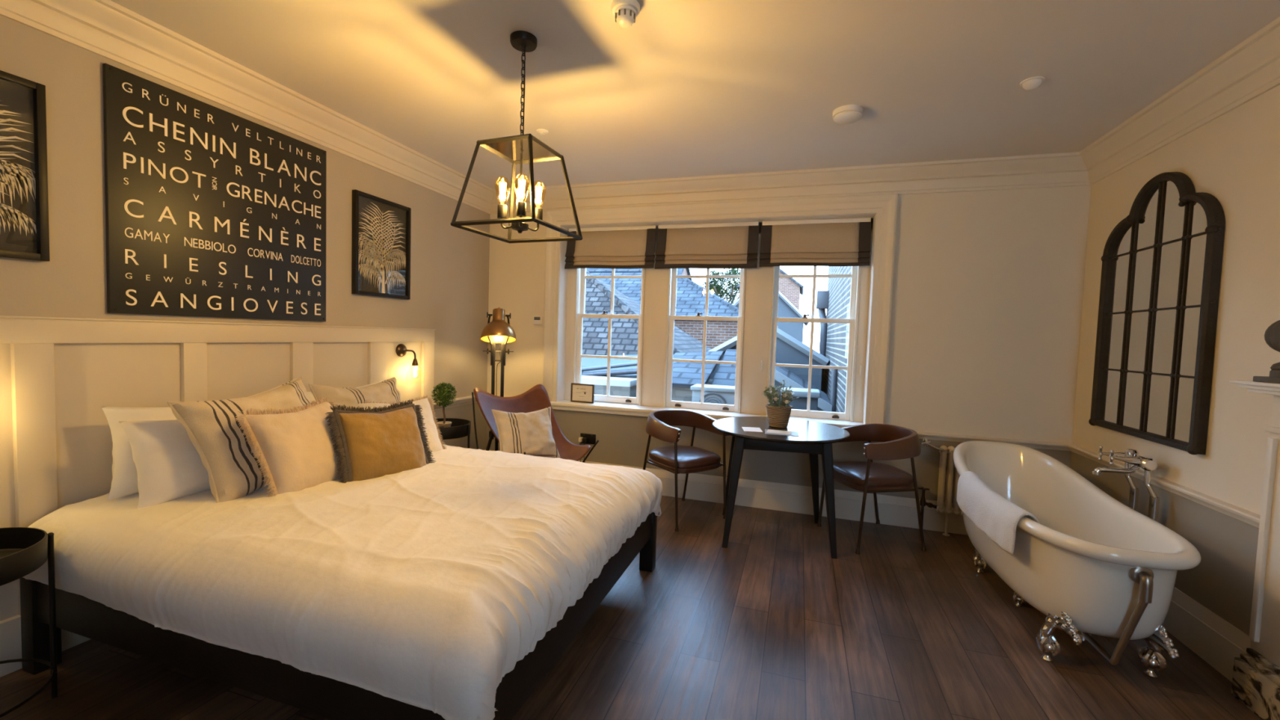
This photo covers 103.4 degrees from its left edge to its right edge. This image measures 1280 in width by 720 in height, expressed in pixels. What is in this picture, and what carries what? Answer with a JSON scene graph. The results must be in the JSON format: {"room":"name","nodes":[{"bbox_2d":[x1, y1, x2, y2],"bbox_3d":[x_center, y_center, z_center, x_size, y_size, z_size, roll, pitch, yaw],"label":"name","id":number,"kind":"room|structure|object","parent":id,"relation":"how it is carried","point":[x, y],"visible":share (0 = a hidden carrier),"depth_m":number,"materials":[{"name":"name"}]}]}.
{"room":"hotel room","nodes":[
{"label":"hotel room","id":0,"kind":"room"},
{"bbox_2d":[0,14,489,450],"bbox_3d":[-2.271,-0.132,2.050,0.150,2.520,5.945,3,3,17],"label":"wall","id":1,"kind":"structure","parent":0,"point":[450,264],"depth_m":2.76,"materials":[{"name":"beige paint"}]},
{"bbox_2d":[0,70,49,261],"bbox_3d":[-2.274,-0.679,1.650,0.033,0.640,0.470,3,3,17],"label":"picture","id":2,"kind":"object","parent":1,"relation":"attached to","point":[24,180],"visible":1,"depth_m":1.82,"materials":[{"name":"black wood"}]},
{"bbox_2d":[0,79,37,253],"bbox_3d":[-2.284,-0.679,1.653,0.011,0.592,0.422,3,3,17],"label":"print","id":3,"kind":"object","parent":2,"relation":"attached to","point":[18,118],"depth_m":1.81},
{"bbox_2d":[102,62,326,321],"bbox_3d":[-2.006,-0.707,2.513,0.024,0.995,0.988,3,3,17],"label":"sign","id":4,"kind":"object","parent":1,"relation":"attached to","point":[211,211],"visible":1,"depth_m":2.37,"materials":[{"name":"black metal"}]},
{"bbox_2d":[0,315,435,676],"bbox_3d":[-2.019,0.458,2.614,0.045,1.293,2.728,3,3,17],"label":"headboard","id":5,"kind":"object","parent":1,"relation":"attached to","point":[57,375],"visible":0.49,"depth_m":2.07,"materials":[{"name":"beige paint"}]},
{"bbox_2d":[395,343,423,383],"bbox_3d":[-1.622,0.028,3.597,0.142,0.281,0.155,3,3,17],"label":"wall sconce","id":6,"kind":"object","parent":5,"relation":"attached to","point":[401,349],"visible":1,"depth_m":3.58,"materials":[{"name":"brown metal"}]},
{"bbox_2d":[0,0,494,213],"bbox_3d":[-2.143,-1.292,1.823,0.126,0.175,5.675,3,3,17],"label":"trim","id":7,"kind":"structure","parent":1,"relation":"attached to","point":[107,28],"depth_m":2.38,"materials":[{"name":"beige paint"}]},
{"bbox_2d":[351,189,411,299],"bbox_3d":[-1.722,-0.748,3.390,0.033,0.647,0.469,3,3,17],"label":"picture","id":8,"kind":"object","parent":1,"relation":"attached to","point":[381,228],"visible":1,"depth_m":3.37,"materials":[{"name":"black wood"}]},
{"bbox_2d":[433,395,475,408],"bbox_3d":[-1.495,0.341,4.266,0.040,0.049,0.749,3,3,17],"label":"trim","id":9,"kind":"structure","parent":1,"relation":"attached to","point":[468,398],"depth_m":4.23,"materials":[{"name":"beige paint"}]},
{"bbox_2d":[0,495,1262,719],"bbox_3d":[-0.153,1.291,1.356,4.730,0.120,6.095,3,3,17],"label":"floor","id":10,"kind":"structure","parent":0,"point":[767,624],"depth_m":2.07,"materials":[{"name":"brown wood"}]},
{"bbox_2d":[0,527,57,717],"bbox_3d":[-2.119,0.871,1.547,0.436,0.575,0.440,4,3,35],"label":"tray table","id":11,"kind":"object","parent":10,"relation":"on","point":[23,550],"visible":1,"depth_m":1.71,"materials":[{"name":"black metal"}]},
{"bbox_2d":[0,527,48,586],"bbox_3d":[-2.113,0.627,1.533,0.414,0.085,0.414,4,3,35],"label":"tray","id":12,"kind":"object","parent":11,"relation":"on","point":[23,550],"depth_m":1.63,"materials":[{"name":"black metal"}]},
{"bbox_2d":[19,511,657,719],"bbox_3d":[-1.084,0.967,2.344,1.945,0.372,1.660,3,3,17],"label":"bed","id":13,"kind":"object","parent":10,"relation":"on","point":[329,698],"visible":0.29,"depth_m":1.62,"materials":[{"name":"black wood"}]},
{"bbox_2d":[22,444,662,719],"bbox_3d":[-1.055,0.696,2.317,1.977,0.332,1.737,3,3,17],"label":"duvet","id":14,"kind":"object","parent":13,"relation":"on","point":[424,587],"visible":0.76,"depth_m":1.62,"materials":[{"name":"white fabric"}]},
{"bbox_2d":[101,406,177,501],"bbox_3d":[-1.976,0.357,2.296,0.171,0.380,0.707,3,3,16],"label":"pillow","id":15,"kind":"object","parent":14,"relation":"on","point":[124,482],"visible":0.2,"depth_m":2.00,"materials":[{"name":"white fabric"}]},
{"bbox_2d":[118,419,210,508],"bbox_3d":[-1.842,0.392,2.241,0.207,0.341,0.681,3,3,17],"label":"pillow","id":16,"kind":"object","parent":14,"relation":"on","point":[169,467],"visible":0.3,"depth_m":1.98,"materials":[{"name":"white fabric"}]},
{"bbox_2d":[167,376,311,502],"bbox_3d":[-1.679,0.341,2.265,0.283,0.492,0.623,2,3,7],"label":"striped cushion","id":17,"kind":"object","parent":14,"relation":"on","point":[211,428],"visible":0.54,"depth_m":2.05,"materials":[{"name":"fabric"}]},
{"bbox_2d":[234,396,341,497],"bbox_3d":[-1.488,0.404,2.256,0.240,0.431,0.491,3,3,14],"label":"cushion","id":18,"kind":"object","parent":14,"relation":"on","point":[295,448],"visible":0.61,"depth_m":2.14,"materials":[{"name":"beige fabric"}]},
{"bbox_2d":[306,380,382,401],"bbox_3d":[-1.763,0.331,2.965,0.182,0.368,0.681,3,3,21],"label":"pillow","id":19,"kind":"object","parent":14,"relation":"on","point":[311,397],"visible":0.02,"depth_m":2.77,"materials":[{"name":"white fabric"}]},
{"bbox_2d":[308,377,400,409],"bbox_3d":[-1.521,0.334,2.809,0.253,0.440,0.545,3,3,21],"label":"striped cushion","id":20,"kind":"object","parent":14,"relation":"on","point":[386,391],"visible":0.25,"depth_m":2.73,"materials":[{"name":"fabric"}]},
{"bbox_2d":[324,398,435,483],"bbox_3d":[-1.242,0.417,2.459,0.237,0.425,0.480,4,3,35],"label":"cushion","id":21,"kind":"object","parent":14,"relation":"on","point":[370,443],"visible":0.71,"depth_m":2.38,"materials":[{"name":"yellow fabric"}]},
{"bbox_2d":[357,395,447,452],"bbox_3d":[-1.318,0.397,2.799,0.259,0.378,0.475,4,4,38],"label":"cushion","id":22,"kind":"object","parent":14,"relation":"on","point":[435,442],"visible":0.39,"depth_m":2.88,"materials":[{"name":"white fabric"}]},
{"bbox_2d":[435,417,471,448],"bbox_3d":[-1.414,0.763,3.616,0.410,0.635,0.406,2,3,7],"label":"tray table","id":23,"kind":"object","parent":10,"relation":"on","point":[460,428],"visible":0.36,"depth_m":3.52,"materials":[{"name":"black metal"}]},
{"bbox_2d":[430,382,457,427],"bbox_3d":[-1.376,0.337,3.557,0.182,0.377,0.177,2,3,-5],"label":"topiary","id":24,"kind":"object","parent":23,"relation":"on","point":[443,394],"visible":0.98,"depth_m":3.52,"materials":[{"name":"plant"}]},
{"bbox_2d":[436,421,451,427],"bbox_3d":[-1.382,0.483,3.564,0.104,0.085,0.104,3,3,17],"label":"pot","id":25,"kind":"object","parent":24,"relation":"attached to","point":[446,424],"depth_m":3.54,"materials":[{"name":"ceramic"}]},
{"bbox_2d":[480,306,515,450],"bbox_3d":[-1.182,0.320,4.063,0.346,1.490,0.305,5,4,45],"label":"floor lamp","id":26,"kind":"object","parent":10,"relation":"on","point":[498,331],"visible":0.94,"depth_m":4.05,"materials":[{"name":"gold metal"}]},
{"bbox_2d":[471,384,599,462],"bbox_3d":[-0.753,0.674,3.584,0.709,0.923,0.621,5,4,44],"label":"chair","id":27,"kind":"object","parent":10,"relation":"on","point":[536,398],"visible":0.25,"depth_m":3.70,"materials":[{"name":"brown leather"}]},
{"bbox_2d":[491,406,559,457],"bbox_3d":[-0.774,0.505,3.453,0.435,0.341,0.226,0,3,-34],"label":"striped cushion","id":28,"kind":"object","parent":27,"relation":"on","point":[531,433],"visible":0.89,"depth_m":3.40,"materials":[{"name":"fabric"}]},
{"bbox_2d":[643,408,729,531],"bbox_3d":[0.302,0.761,3.696,0.546,0.740,0.510,0,3,-35],"label":"dining chair","id":29,"kind":"object","parent":10,"relation":"on","point":[676,459],"visible":0.92,"depth_m":3.60,"materials":[{"name":"brown leather"}]},
{"bbox_2d":[712,416,849,559],"bbox_3d":[0.908,0.805,3.370,0.872,0.722,0.872,2,3,9],"label":"dining table","id":30,"kind":"object","parent":10,"relation":"on","point":[815,438],"visible":0.96,"depth_m":3.13,"materials":[{"name":"black wood"}]},
{"bbox_2d":[742,426,762,431],"bbox_3d":[0.715,0.443,3.228,0.115,0.002,0.150,2,3,6],"label":"card","id":31,"kind":"object","parent":30,"relation":"on","point":[744,428],"visible":1,"depth_m":3.22,"materials":[{"name":"white paper"}]},
{"bbox_2d":[763,379,799,427],"bbox_3d":[0.915,0.286,3.365,0.227,0.314,0.226,1,3,-24],"label":"flower basket","id":32,"kind":"object","parent":30,"relation":"on","point":[779,412],"visible":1,"depth_m":3.32,"materials":[{"name":"wicker"}]},
{"bbox_2d":[764,429,799,436],"bbox_3d":[0.880,0.452,3.145,0.200,0.002,0.160,2,3,13],"label":"card","id":33,"kind":"object","parent":30,"relation":"on","point":[793,433],"visible":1,"depth_m":3.10,"materials":[{"name":"white paper"}]},
{"bbox_2d":[766,429,791,434],"bbox_3d":[0.869,0.449,3.159,0.145,0.002,0.110,3,3,20],"label":"card","id":34,"kind":"object","parent":33,"relation":"on","point":[773,431],"visible":1,"depth_m":3.15,"materials":[{"name":"white paper"}]},
{"bbox_2d":[817,423,926,554],"bbox_3d":[1.549,0.817,3.364,0.510,0.740,0.546,1,3,-10],"label":"dining chair","id":35,"kind":"object","parent":10,"relation":"on","point":[900,442],"visible":0.87,"depth_m":3.18,"materials":[{"name":"brown leather"}]},
{"bbox_2d":[917,437,962,536],"bbox_3d":[2.221,0.875,3.404,0.632,0.662,0.101,3,3,17],"label":"radiator","id":36,"kind":"object","parent":10,"relation":"on","point":[940,508],"visible":0.34,"depth_m":3.44,"materials":[{"name":"beige metal"}]},
{"bbox_2d":[921,437,950,451],"bbox_3d":[2.006,0.574,3.432,0.179,0.079,0.048,3,3,17],"label":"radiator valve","id":37,"kind":"object","parent":36,"relation":"on","point":[925,442],"depth_m":3.43,"materials":[{"name":"silver metal"}]},
{"bbox_2d":[952,440,1201,677],"bbox_3d":[2.014,0.890,2.526,0.626,0.706,1.451,3,3,15],"label":"bathtub","id":38,"kind":"object","parent":10,"relation":"on","point":[1093,563],"visible":0.86,"depth_m":2.10,"materials":[{"name":"beige ceramic"}]},
{"bbox_2d":[956,471,1039,554],"bbox_3d":[1.725,0.723,2.461,0.157,0.211,0.630,2,3,13],"label":"bath towel","id":39,"kind":"object","parent":38,"relation":"on","point":[997,517],"visible":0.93,"depth_m":2.38,"materials":[{"name":"white fabric"}]},
{"bbox_2d":[1092,445,1159,520],"bbox_3d":[2.461,0.852,2.569,0.203,0.806,0.265,-1,4,-44],"label":"mixer","id":40,"kind":"object","parent":10,"relation":"on","point":[1130,456],"visible":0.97,"depth_m":2.53,"materials":[{"name":"silver metal"}]},
{"bbox_2d":[1229,379,1279,719],"bbox_3d":[2.070,0.708,1.188,0.145,1.203,1.600,3,3,17],"label":"fireplace surround","id":41,"kind":"object","parent":10,"relation":"on","point":[1255,681],"visible":0.98,"depth_m":1.84,"materials":[{"name":"white paint"}]},
{"bbox_2d":[1229,379,1279,395],"bbox_3d":[2.088,0.129,1.159,0.145,0.043,1.600,3,3,17],"label":"mantel shelf","id":42,"kind":"object","parent":41,"relation":"attached to","point":[1273,388],"depth_m":1.84,"materials":[{"name":"white paint"}]},
{"bbox_2d":[1253,320,1279,383],"bbox_3d":[2.284,-0.041,1.764,0.141,0.248,0.138,2,3,9],"label":"stone finial","id":43,"kind":"object","parent":41,"relation":"on","point":[1272,335],"visible":1,"depth_m":1.78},
{"bbox_2d":[110,0,1279,189],"bbox_3d":[-0.069,-1.344,1.227,4.730,0.120,6.095,3,3,17],"label":"ceiling","id":44,"kind":"structure","parent":0,"point":[691,88],"depth_m":2.30,"materials":[{"name":"paint"}]},
{"bbox_2d":[450,31,582,243],"bbox_3d":[-0.497,-0.938,2.128,0.397,0.805,0.397,3,3,21],"label":"pendant lantern","id":45,"kind":"object","parent":44,"relation":"hanging from","point":[521,148],"visible":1,"depth_m":2.11,"materials":[{"name":"black metal"}]},
{"bbox_2d":[536,128,548,134],"bbox_3d":[-0.593,-1.382,3.074,0.072,0.018,0.072,3,3,17],"label":"cap","id":46,"kind":"object","parent":44,"relation":"attached to","point":[542,131],"visible":1,"depth_m":3.06,"materials":[{"name":"white plastic"}]},
{"bbox_2d":[611,0,639,27],"bbox_3d":[-0.054,-1.282,1.883,0.108,0.068,0.108,3,3,17],"label":"smoke detector","id":47,"kind":"object","parent":44,"relation":"attached to","point":[625,12],"visible":1,"depth_m":1.86,"materials":[{"name":"white plastic"}]},
{"bbox_2d":[832,104,862,124],"bbox_3d":[1.099,-1.294,2.678,0.150,0.048,0.150,3,3,17],"label":"fire alarm","id":48,"kind":"object","parent":44,"relation":"attached to","point":[850,113],"visible":1,"depth_m":2.64,"materials":[{"name":"white plastic"}]},
{"bbox_2d":[1019,75,1044,89],"bbox_3d":[1.798,-1.261,2.321,0.092,0.033,0.092,3,3,17],"label":"ceiling sensor","id":49,"kind":"object","parent":44,"relation":"attached to","point":[1030,83],"visible":1,"depth_m":2.30,"materials":[{"name":"white plastic"}]},
{"bbox_2d":[485,185,1091,502],"bbox_3d":[0.768,-0.134,4.066,4.430,2.520,0.270,3,3,17],"label":"wall","id":50,"kind":"structure","parent":0,"point":[988,285],"depth_m":3.48,"materials":[{"name":"beige paint"}]},
{"bbox_2d":[533,315,542,324],"bbox_3d":[-0.897,-0.346,4.431,0.076,0.073,0.024,3,3,17],"label":"thermostat","id":51,"kind":"object","parent":50,"relation":"attached to","point":[537,320],"visible":1,"depth_m":4.42,"materials":[{"name":"white plastic"}]},
{"bbox_2d":[578,436,587,462],"bbox_3d":[-0.547,0.869,4.338,0.184,0.416,0.050,2,3,8],"label":"plug","id":52,"kind":"object","parent":50,"relation":"attached to","point":[584,440],"visible":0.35,"depth_m":4.31,"materials":[{"name":"white plastic"}]},
{"bbox_2d":[580,433,595,444],"bbox_3d":[-0.446,0.675,4.333,0.142,0.086,0.014,3,3,17],"label":"wall socket","id":53,"kind":"object","parent":50,"relation":"attached to","point":[591,437],"visible":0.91,"depth_m":4.32,"materials":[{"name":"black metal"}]},
{"bbox_2d":[575,268,643,404],"bbox_3d":[-0.259,-0.347,4.440,0.616,1.435,0.107,3,3,17],"label":"window","id":54,"kind":"structure","parent":50,"relation":"in","point":[607,397],"depth_m":4.45,"materials":[{"name":"white paint"}]},
{"bbox_2d":[564,225,657,268],"bbox_3d":[-0.255,-0.955,4.316,0.807,0.362,0.084,3,3,17],"label":"blind","id":55,"kind":"object","parent":50,"relation":"attached to","point":[622,246],"visible":0.99,"depth_m":4.30,"materials":[{"name":"beige fabric"}]},
{"bbox_2d":[666,268,743,412],"bbox_3d":[0.542,-0.307,4.188,0.616,1.440,0.107,3,3,17],"label":"window","id":56,"kind":"structure","parent":50,"relation":"in","point":[669,403],"depth_m":4.19,"materials":[{"name":"white paint"}]},
{"bbox_2d":[550,400,863,427],"bbox_3d":[0.488,0.447,4.148,2.760,0.065,0.315,3,3,17],"label":"trim","id":57,"kind":"structure","parent":50,"relation":"attached to","point":[606,407],"depth_m":4.18,"materials":[{"name":"white paint"}]},
{"bbox_2d":[570,382,594,403],"bbox_3d":[-0.489,0.287,4.432,0.220,0.165,0.087,3,3,20],"label":"photo frame","id":58,"kind":"object","parent":57,"relation":"on","point":[580,393],"visible":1,"depth_m":4.39,"materials":[{"name":"white paper"}]},
{"bbox_2d":[654,221,759,268],"bbox_3d":[0.531,-0.914,4.069,0.823,0.370,0.084,3,3,17],"label":"blind","id":59,"kind":"object","parent":50,"relation":"attached to","point":[735,245],"visible":1,"depth_m":4.05,"materials":[{"name":"beige fabric"}]},
{"bbox_2d":[556,213,876,424],"bbox_3d":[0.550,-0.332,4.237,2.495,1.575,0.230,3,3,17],"label":"trim","id":60,"kind":"structure","parent":50,"relation":"attached to","point":[758,282],"depth_m":4.05,"materials":[{"name":"beige paint"}]},
{"bbox_2d":[542,193,897,424],"bbox_3d":[0.473,-0.403,3.981,2.731,1.648,0.050,3,3,17],"label":"trim","id":61,"kind":"structure","parent":50,"relation":"attached to","point":[885,205],"depth_m":3.76,"materials":[{"name":"beige paint"}]},
{"bbox_2d":[488,449,967,534],"bbox_3d":[0.686,1.027,3.981,4.430,0.205,0.026,3,3,17],"label":"baseboard","id":62,"kind":"structure","parent":50,"relation":"attached to","point":[898,511],"depth_m":3.80,"materials":[{"name":"beige paint"}]},
{"bbox_2d":[490,151,1089,213],"bbox_3d":[0.745,-1.297,3.820,4.430,0.175,0.126,3,3,17],"label":"trim","id":63,"kind":"structure","parent":50,"relation":"attached to","point":[1062,169],"depth_m":3.62,"materials":[{"name":"beige paint"}]},
{"bbox_2d":[768,266,857,420],"bbox_3d":[1.342,-0.269,3.936,0.616,1.440,0.107,3,3,17],"label":"window","id":64,"kind":"structure","parent":50,"relation":"in","point":[806,413],"depth_m":3.92,"materials":[{"name":"white paint"}]},
{"bbox_2d":[759,217,871,266],"bbox_3d":[1.314,-0.882,3.822,0.786,0.360,0.084,3,3,17],"label":"blind","id":65,"kind":"object","parent":50,"relation":"attached to","point":[846,242],"visible":1,"depth_m":3.80,"materials":[{"name":"beige fabric"}]},
{"bbox_2d":[916,431,1071,450],"bbox_3d":[2.286,0.546,3.448,1.105,0.049,0.040,3,3,17],"label":"trim","id":66,"kind":"structure","parent":50,"relation":"attached to","point":[933,436],"depth_m":3.40,"materials":[{"name":"beige paint"}]},
{"bbox_2d":[1070,84,1279,635],"bbox_3d":[2.093,0.074,0.675,0.150,2.520,5.945,3,3,17],"label":"wall","id":67,"kind":"structure","parent":0,"point":[1233,157],"depth_m":2.14,"materials":[{"name":"beige paint"}]},
{"bbox_2d":[1088,171,1225,454],"bbox_3d":[2.605,-0.264,2.595,0.052,1.345,0.855,3,3,17],"label":"arched mirror","id":68,"kind":"object","parent":67,"relation":"attached to","point":[1160,281],"visible":1,"depth_m":2.51,"materials":[{"name":"metal"}]},
{"bbox_2d":[1067,444,1260,528],"bbox_3d":[2.572,0.597,2.591,0.040,0.049,1.505,3,3,17],"label":"trim","id":69,"kind":"structure","parent":67,"relation":"attached to","point":[1250,517],"depth_m":2.29,"materials":[{"name":"beige paint"}]},
{"bbox_2d":[1080,17,1279,185],"bbox_3d":[1.958,-1.098,0.531,0.126,0.175,5.675,3,3,17],"label":"trim","id":70,"kind":"structure","parent":67,"relation":"attached to","point":[1250,69],"depth_m":2.29,"materials":[{"name":"beige paint"}]},
{"bbox_2d":[1162,586,1250,681],"bbox_3d":[2.561,1.154,2.616,0.026,0.205,1.505,3,3,17],"label":"baseboard","id":71,"kind":"structure","parent":67,"relation":"attached to","point":[1217,642],"depth_m":2.15,"materials":[{"name":"beige paint"}]},
{"label":"outside","id":72,"kind":"structure","parent":0,"visible":0},
{"bbox_3d":[2.552,3.258,25.245,30.000,0.200,40.600,3,3,17],"label":"ground","id":73,"kind":"structure","parent":72,"visible":0},
{"bbox_2d":[581,375,636,397],"bbox_3d":[-1.321,2.055,7.426,2.510,3.690,0.400,3,3,17],"label":"wall","id":74,"kind":"structure","parent":73,"relation":"on","point":[623,387],"depth_m":6.91,"materials":[{"name":"paint"}]},
{"bbox_2d":[581,355,637,378],"bbox_3d":[-1.135,1.844,8.914,2.859,3.978,1.437,3,3,17],"label":"roof","id":75,"kind":"structure","parent":73,"relation":"on","point":[594,366],"depth_m":8.12,"materials":[{"name":"grey metal"}]},
{"bbox_2d":[586,268,692,280],"bbox_3d":[-2.010,-1.667,31.014,9.700,8.780,6.407,3,3,17],"label":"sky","id":76,"kind":"structure","parent":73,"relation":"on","point":[682,271],"depth_m":29.78,"materials":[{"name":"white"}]},
{"bbox_2d":[582,270,711,355],"bbox_3d":[-2.066,0.630,12.426,7.660,6.000,4.530,3,3,17],"label":"house","id":77,"kind":"structure","parent":73,"relation":"on","point":[624,331],"depth_m":10.46,"materials":[{"name":"grey tile"}]},
{"bbox_2d":[586,269,738,348],"bbox_3d":[0.910,0.175,17.550,6.214,6.600,6.102,3,3,17],"label":"brick house","id":78,"kind":"structure","parent":73,"relation":"on","point":[691,296],"depth_m":14.65,"materials":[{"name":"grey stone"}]},
{"bbox_2d":[671,351,723,401],"bbox_3d":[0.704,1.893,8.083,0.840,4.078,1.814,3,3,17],"label":"slate outhouse","id":79,"kind":"structure","parent":73,"relation":"on","point":[685,375],"depth_m":7.63,"materials":[{"name":"stone"}]},
{"bbox_2d":[699,268,740,304],"bbox_3d":[5.892,-1.895,34.750,4.119,9.393,2.928,3,3,17],"label":"tree","id":80,"kind":"object","parent":73,"relation":"on","point":[715,289],"visible":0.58,"depth_m":34.33,"materials":[{"name":"green plant"}]},
{"bbox_2d":[711,349,736,386],"bbox_3d":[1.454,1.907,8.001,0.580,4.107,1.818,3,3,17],"label":"shed","id":81,"kind":"object","parent":73,"relation":"on","point":[725,375],"visible":0.14,"depth_m":7.82,"materials":[{"name":"stone"}]},
{"bbox_2d":[709,325,830,390],"bbox_3d":[2.643,1.530,10.616,2.221,4.680,3.450,3,3,17],"label":"gabled outhouse","id":82,"kind":"structure","parent":73,"relation":"on","point":[789,350],"depth_m":8.87,"materials":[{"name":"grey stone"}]},
{"bbox_2d":[736,268,804,310],"bbox_3d":[7.638,-1.200,29.812,3.571,8.580,4.800,3,3,17],"label":"brick gable","id":83,"kind":"object","parent":73,"relation":"on","point":[789,287],"visible":0.2,"depth_m":27.21,"materials":[{"name":"red brick"}]},
{"bbox_2d":[732,291,808,342],"bbox_3d":[5.652,-0.109,23.088,3.739,6.930,4.890,3,3,17],"label":"cottage","id":84,"kind":"structure","parent":73,"relation":"on","point":[786,308],"depth_m":20.56,"materials":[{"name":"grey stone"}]},
{"bbox_2d":[779,386,820,410],"bbox_3d":[1.046,2.204,5.501,1.990,3.730,1.750,3,3,17],"label":"flat roof","id":85,"kind":"structure","parent":73,"relation":"on","point":[801,402],"depth_m":5.72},
{"bbox_2d":[690,383,734,404],"bbox_3d":[0.927,0.495,5.782,0.660,0.383,0.340,3,3,17],"label":"air conditioner","id":86,"kind":"object","parent":85,"relation":"on","point":[718,394],"visible":0.43,"depth_m":5.65,"materials":[{"name":"white metal"}]},
{"bbox_2d":[698,392,726,404],"bbox_3d":[0.814,0.501,5.656,0.317,0.277,0.020,3,3,17],"label":"fan grille","id":87,"kind":"object","parent":86,"relation":"attached to","point":[708,397],"depth_m":5.65,"materials":[{"name":"grey metal"}]},
{"bbox_2d":[773,362,831,411],"bbox_3d":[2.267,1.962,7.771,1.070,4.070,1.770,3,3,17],"label":"shed","id":88,"kind":"object","parent":73,"relation":"on","point":[781,373],"visible":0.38,"depth_m":7.04,"materials":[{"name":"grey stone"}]},
{"bbox_2d":[816,266,851,413],"bbox_3d":[4.576,0.167,7.112,3.906,7.866,6.800,3,3,17],"label":"neighboring building","id":89,"kind":"structure","parent":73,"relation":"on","point":[833,339],"depth_m":7.27,"materials":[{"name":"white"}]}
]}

